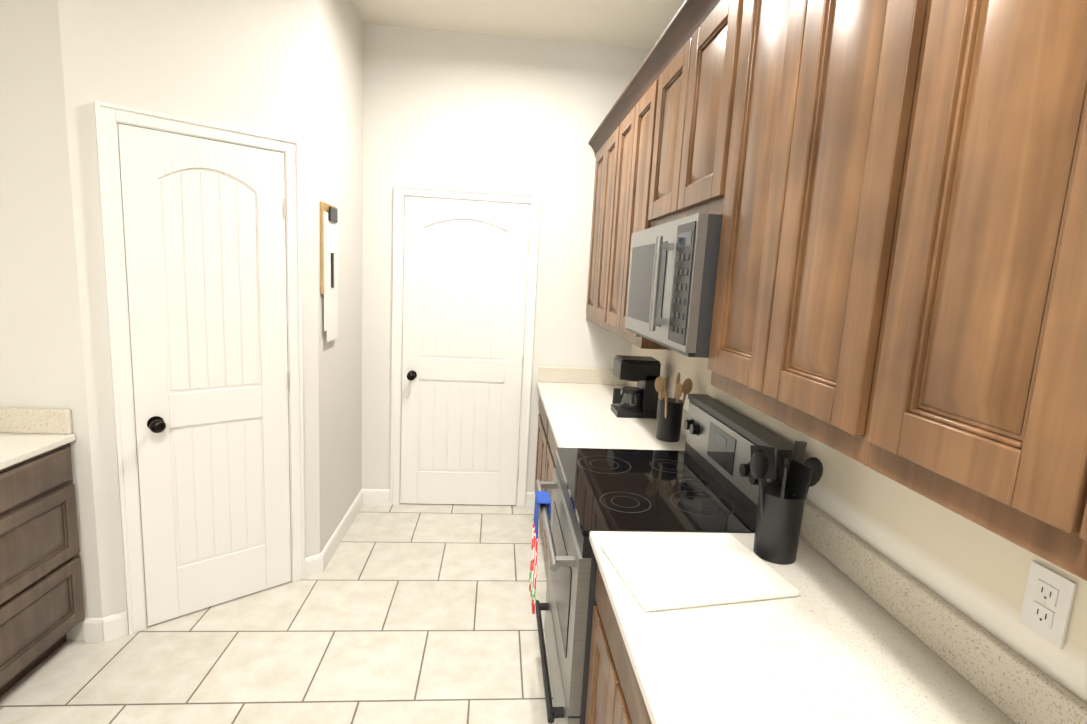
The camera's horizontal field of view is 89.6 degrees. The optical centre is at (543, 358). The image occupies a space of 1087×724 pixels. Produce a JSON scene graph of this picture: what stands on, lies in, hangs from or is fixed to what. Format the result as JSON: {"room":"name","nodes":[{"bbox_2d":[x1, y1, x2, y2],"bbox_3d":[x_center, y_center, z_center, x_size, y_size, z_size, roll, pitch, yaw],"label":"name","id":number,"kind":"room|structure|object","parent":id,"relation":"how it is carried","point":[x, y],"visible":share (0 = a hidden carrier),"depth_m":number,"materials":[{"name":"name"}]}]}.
{"room":"kitchen","nodes":[
{"label":"kitchen","id":0,"kind":"room"},
{"bbox_2d":[0,0,102,639],"bbox_3d":[-2.212,-0.377,2.225,0.807,3.124,0.300,2,9,-5],"label":"wall","id":1,"kind":"structure","parent":0,"point":[41,356],"depth_m":2.09,"materials":[{"name":"white paint"}]},
{"bbox_2d":[58,0,319,625],"bbox_3d":[-1.527,-0.380,2.491,0.912,3.124,0.200,-5,12,-42],"label":"wall","id":2,"kind":"structure","parent":0,"point":[249,65],"depth_m":2.27,"materials":[{"name":"white paint"}]},
{"bbox_2d":[83,611,127,642],"bbox_3d":[-1.879,1.150,2.352,0.144,0.106,0.055,-5,12,-42],"label":"baseboard","id":3,"kind":"structure","parent":2,"relation":"attached to","point":[115,626],"depth_m":2.33,"materials":[{"name":"white wood"}]},
{"bbox_2d":[94,100,304,634],"bbox_3d":[-1.453,0.097,2.449,0.743,2.202,0.095,-5,12,-42],"label":"pantry door","id":4,"kind":"structure","parent":2,"relation":"in","point":[211,236],"depth_m":2.43,"materials":[{"name":"white wood"}]},
{"bbox_2d":[305,553,323,577],"bbox_3d":[-1.223,1.101,2.916,0.096,0.106,0.014,-5,12,-42],"label":"baseboard","id":5,"kind":"structure","parent":2,"relation":"attached to","point":[312,565],"depth_m":2.91,"materials":[{"name":"white wood"}]},
{"bbox_2d":[0,504,556,723],"bbox_3d":[-0.857,1.531,0.878,3.600,0.100,6.350,2,9,-5],"label":"floor","id":6,"kind":"structure","parent":0,"point":[408,614],"depth_m":2.36,"materials":[{"name":"tile"}]},
{"bbox_2d":[0,443,84,696],"bbox_3d":[-2.203,0.793,1.989,0.632,0.884,0.519,2,9,-5],"label":"base cabinet","id":7,"kind":"object","parent":6,"relation":"on","point":[42,612],"visible":0.96,"depth_m":2.03,"materials":[{"name":"brown wood"}]},
{"bbox_2d":[0,407,75,469],"bbox_3d":[-2.020,0.582,0.041,0.638,0.130,4.320,2,9,-5],"label":"countertop","id":8,"kind":"structure","parent":7,"relation":"on","point":[27,433],"depth_m":2.15,"materials":[{"name":"beige stone"}]},
{"bbox_2d":[534,397,545,524],"bbox_3d":[0.291,0.689,3.570,0.628,0.884,0.692,2,9,-5],"label":"base cabinet","id":9,"kind":"object","parent":6,"relation":"on","point":[541,435],"depth_m":3.56,"materials":[{"name":"brown wood"}]},
{"bbox_2d":[540,414,556,568],"bbox_3d":[0.351,0.802,2.841,0.628,0.884,0.788,2,9,-5],"label":"base cabinet","id":10,"kind":"object","parent":6,"relation":"on","point":[546,455],"depth_m":3.04,"materials":[{"name":"brown wood"}]},
{"bbox_2d":[537,366,687,450],"bbox_3d":[0.338,0.244,3.104,0.652,0.140,1.480,2,9,-5],"label":"countertop","id":11,"kind":"structure","parent":10,"relation":"on","point":[577,402],"depth_m":2.92,"materials":[{"name":"beige stone"}]},
{"bbox_2d":[611,355,660,418],"bbox_3d":[0.495,0.150,2.995,0.225,0.312,0.176,2,9,-5],"label":"coffee maker","id":12,"kind":"object","parent":11,"relation":"on","point":[640,400],"visible":1,"depth_m":2.93,"materials":[{"name":"black plastic"}]},
{"bbox_2d":[655,372,692,441],"bbox_3d":[0.597,0.224,2.546,0.172,0.310,0.165,2,9,-5],"label":"utensil crock","id":13,"kind":"object","parent":11,"relation":"on","point":[669,417],"visible":1,"depth_m":2.52,"materials":[{"name":"black ceramic"}]},
{"bbox_2d":[585,564,651,723],"bbox_3d":[0.471,1.031,1.367,0.628,0.884,0.664,2,9,-5],"label":"base cabinet","id":14,"kind":"object","parent":6,"relation":"on","point":[614,695],"visible":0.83,"depth_m":1.32,"materials":[{"name":"brown wood"}]},
{"bbox_2d":[589,499,1086,723],"bbox_3d":[0.595,0.729,-0.031,0.652,0.140,3.350,2,9,-5],"label":"countertop","id":15,"kind":"structure","parent":14,"relation":"on","point":[857,630],"depth_m":1.08,"materials":[{"name":"beige stone"}]},
{"bbox_2d":[600,533,798,611],"bbox_3d":[0.382,0.532,1.399,0.400,0.019,0.300,1,9,-14],"label":"cutting board","id":16,"kind":"object","parent":15,"relation":"on","point":[666,573],"visible":0.94,"depth_m":1.36,"materials":[{"name":"white plastic"}]},
{"bbox_2d":[750,441,822,564],"bbox_3d":[0.636,0.382,1.487,0.200,0.316,0.156,2,9,-5],"label":"utensil crock","id":17,"kind":"object","parent":15,"relation":"on","point":[780,509],"visible":1,"depth_m":1.45,"materials":[{"name":"black ceramic"}]},
{"bbox_2d":[536,394,793,723],"bbox_3d":[0.346,0.776,2.046,0.726,1.172,0.768,2,9,-5],"label":"range","id":18,"kind":"object","parent":6,"relation":"on","point":[705,481],"visible":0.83,"depth_m":1.88,"materials":[{"name":"silver metal"}]},
{"bbox_2d":[529,491,550,613],"bbox_3d":[-0.015,0.732,2.127,0.058,0.414,0.230,2,9,-5],"label":"hanging towel","id":19,"kind":"object","parent":18,"relation":"hanging from","point":[542,497],"visible":0.98,"depth_m":2.07,"materials":[{"name":"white fabric"}]},
{"bbox_2d":[316,0,362,552],"bbox_3d":[-1.313,-0.477,3.213,0.300,3.124,1.023,2,9,-5],"label":"wall","id":20,"kind":"structure","parent":0,"point":[339,69],"depth_m":3.12,"materials":[{"name":"white paint"}]},
{"bbox_2d":[320,201,337,341],"bbox_3d":[-1.116,-0.447,2.880,0.032,0.705,0.260,2,9,-5],"label":"clipboard","id":21,"kind":"object","parent":20,"relation":"attached to","point":[329,251],"visible":1,"depth_m":2.83,"materials":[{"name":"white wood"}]},
{"bbox_2d":[320,489,362,572],"bbox_3d":[-1.229,1.030,3.385,0.014,0.106,0.913,2,9,-5],"label":"baseboard","id":22,"kind":"structure","parent":20,"relation":"attached to","point":[334,541],"depth_m":3.29,"materials":[{"name":"white wood"}]},
{"bbox_2d":[362,23,650,504],"bbox_3d":[-0.373,-0.507,3.744,2.260,3.124,0.120,2,9,-5],"label":"wall","id":23,"kind":"structure","parent":0,"point":[465,110],"depth_m":3.55,"materials":[{"name":"white paint"}]},
{"bbox_2d":[363,489,389,503],"bbox_3d":[-1.174,0.965,3.836,0.198,0.106,0.014,2,9,-5],"label":"baseboard","id":24,"kind":"structure","parent":23,"relation":"attached to","point":[376,496],"depth_m":3.83,"materials":[{"name":"white wood"}]},
{"bbox_2d":[390,185,540,506],"bbox_3d":[-0.543,-0.024,3.693,0.949,2.168,0.095,2,9,-5],"label":"door","id":25,"kind":"structure","parent":23,"relation":"in","point":[462,295],"depth_m":3.72,"materials":[{"name":"white wood"}]},
{"bbox_2d":[525,492,534,506],"bbox_3d":[-0.093,1.008,3.931,0.068,0.106,0.014,2,9,-5],"label":"baseboard","id":26,"kind":"structure","parent":23,"relation":"attached to","point":[530,499],"depth_m":3.92,"materials":[{"name":"white wood"}]},
{"bbox_2d":[351,0,684,48],"bbox_3d":[-0.686,-1.652,0.399,3.600,0.100,6.350,2,9,-5],"label":"ceiling","id":27,"kind":"structure","parent":0,"point":[642,24],"depth_m":3.20,"materials":[{"name":"beige paint"}]},
{"bbox_2d":[631,344,1086,703],"bbox_3d":[0.942,0.009,0.789,0.120,3.124,6.350,2,9,-5],"label":"wall","id":28,"kind":"structure","parent":0,"point":[976,573],"depth_m":1.16,"materials":[{"name":"paint"}]},
{"bbox_2d":[586,124,605,323],"bbox_3d":[0.503,-0.794,3.411,0.354,1.168,0.420,2,9,-5],"label":"upper cabinet","id":29,"kind":"object","parent":28,"relation":"attached to","point":[600,140],"depth_m":3.42,"materials":[{"name":"brown wood"}]},
{"bbox_2d":[594,104,617,327],"bbox_3d":[0.526,-0.751,3.134,0.354,1.168,0.421,2,9,-5],"label":"upper cabinet","id":30,"kind":"object","parent":28,"relation":"attached to","point":[612,120],"depth_m":3.12,"materials":[{"name":"brown wood"}]},
{"bbox_2d":[602,76,637,335],"bbox_3d":[0.560,-0.687,2.721,0.354,1.168,0.418,2,9,-5],"label":"upper cabinet","id":31,"kind":"object","parent":28,"relation":"attached to","point":[628,106],"depth_m":2.74,"materials":[{"name":"brown wood"}]},
{"bbox_2d":[618,48,670,349],"bbox_3d":[0.582,-0.645,2.447,0.354,1.168,0.418,2,9,-5],"label":"upper cabinet","id":32,"kind":"object","parent":28,"relation":"attached to","point":[645,78],"depth_m":2.38,"materials":[{"name":"brown wood"}]},
{"bbox_2d":[642,0,697,229],"bbox_3d":[0.630,-0.813,1.982,0.354,0.692,0.454,2,9,-5],"label":"upper cabinet","id":33,"kind":"object","parent":28,"relation":"attached to","point":[675,64],"depth_m":1.97,"materials":[{"name":"brown wood"}]},
{"bbox_2d":[678,0,737,218],"bbox_3d":[0.655,-0.766,1.673,0.354,0.692,0.454,2,9,-5],"label":"upper cabinet","id":34,"kind":"object","parent":28,"relation":"attached to","point":[714,34],"depth_m":1.62,"materials":[{"name":"brown wood"}]},
{"bbox_2d":[625,213,722,357],"bbox_3d":[0.558,-0.251,1.904,0.460,0.395,0.758,2,9,-5],"label":"microwave","id":35,"kind":"object","parent":34,"relation":"attached to","point":[673,265],"visible":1,"depth_m":1.64,"materials":[{"name":"silver metal"}]},
{"bbox_2d":[708,0,821,415],"bbox_3d":[0.677,-0.465,1.284,0.354,1.168,0.408,2,9,-5],"label":"upper cabinet","id":36,"kind":"object","parent":28,"relation":"attached to","point":[772,62],"depth_m":1.27,"materials":[{"name":"brown wood"}]},
{"bbox_2d":[771,0,917,459],"bbox_3d":[0.699,-0.424,1.021,0.354,1.168,0.408,2,9,-5],"label":"upper cabinet","id":37,"kind":"object","parent":28,"relation":"attached to","point":[863,51],"depth_m":0.96,"materials":[{"name":"brown wood"}]},
{"bbox_2d":[854,0,1086,580],"bbox_3d":[0.732,-0.362,0.622,0.354,1.168,0.402,2,9,-5],"label":"upper cabinet","id":38,"kind":"object","parent":28,"relation":"attached to","point":[894,192],"depth_m":0.67,"materials":[{"name":"brown wood"}]},
{"bbox_2d":[1019,561,1076,648],"bbox_3d":[0.847,0.413,0.923,0.008,0.116,0.072,2,9,-5],"label":"electrical outlet plate","id":39,"kind":"object","parent":28,"relation":"attached to","point":[1047,603],"visible":1,"depth_m":0.92,"materials":[{"name":"white plastic"}]}
]}

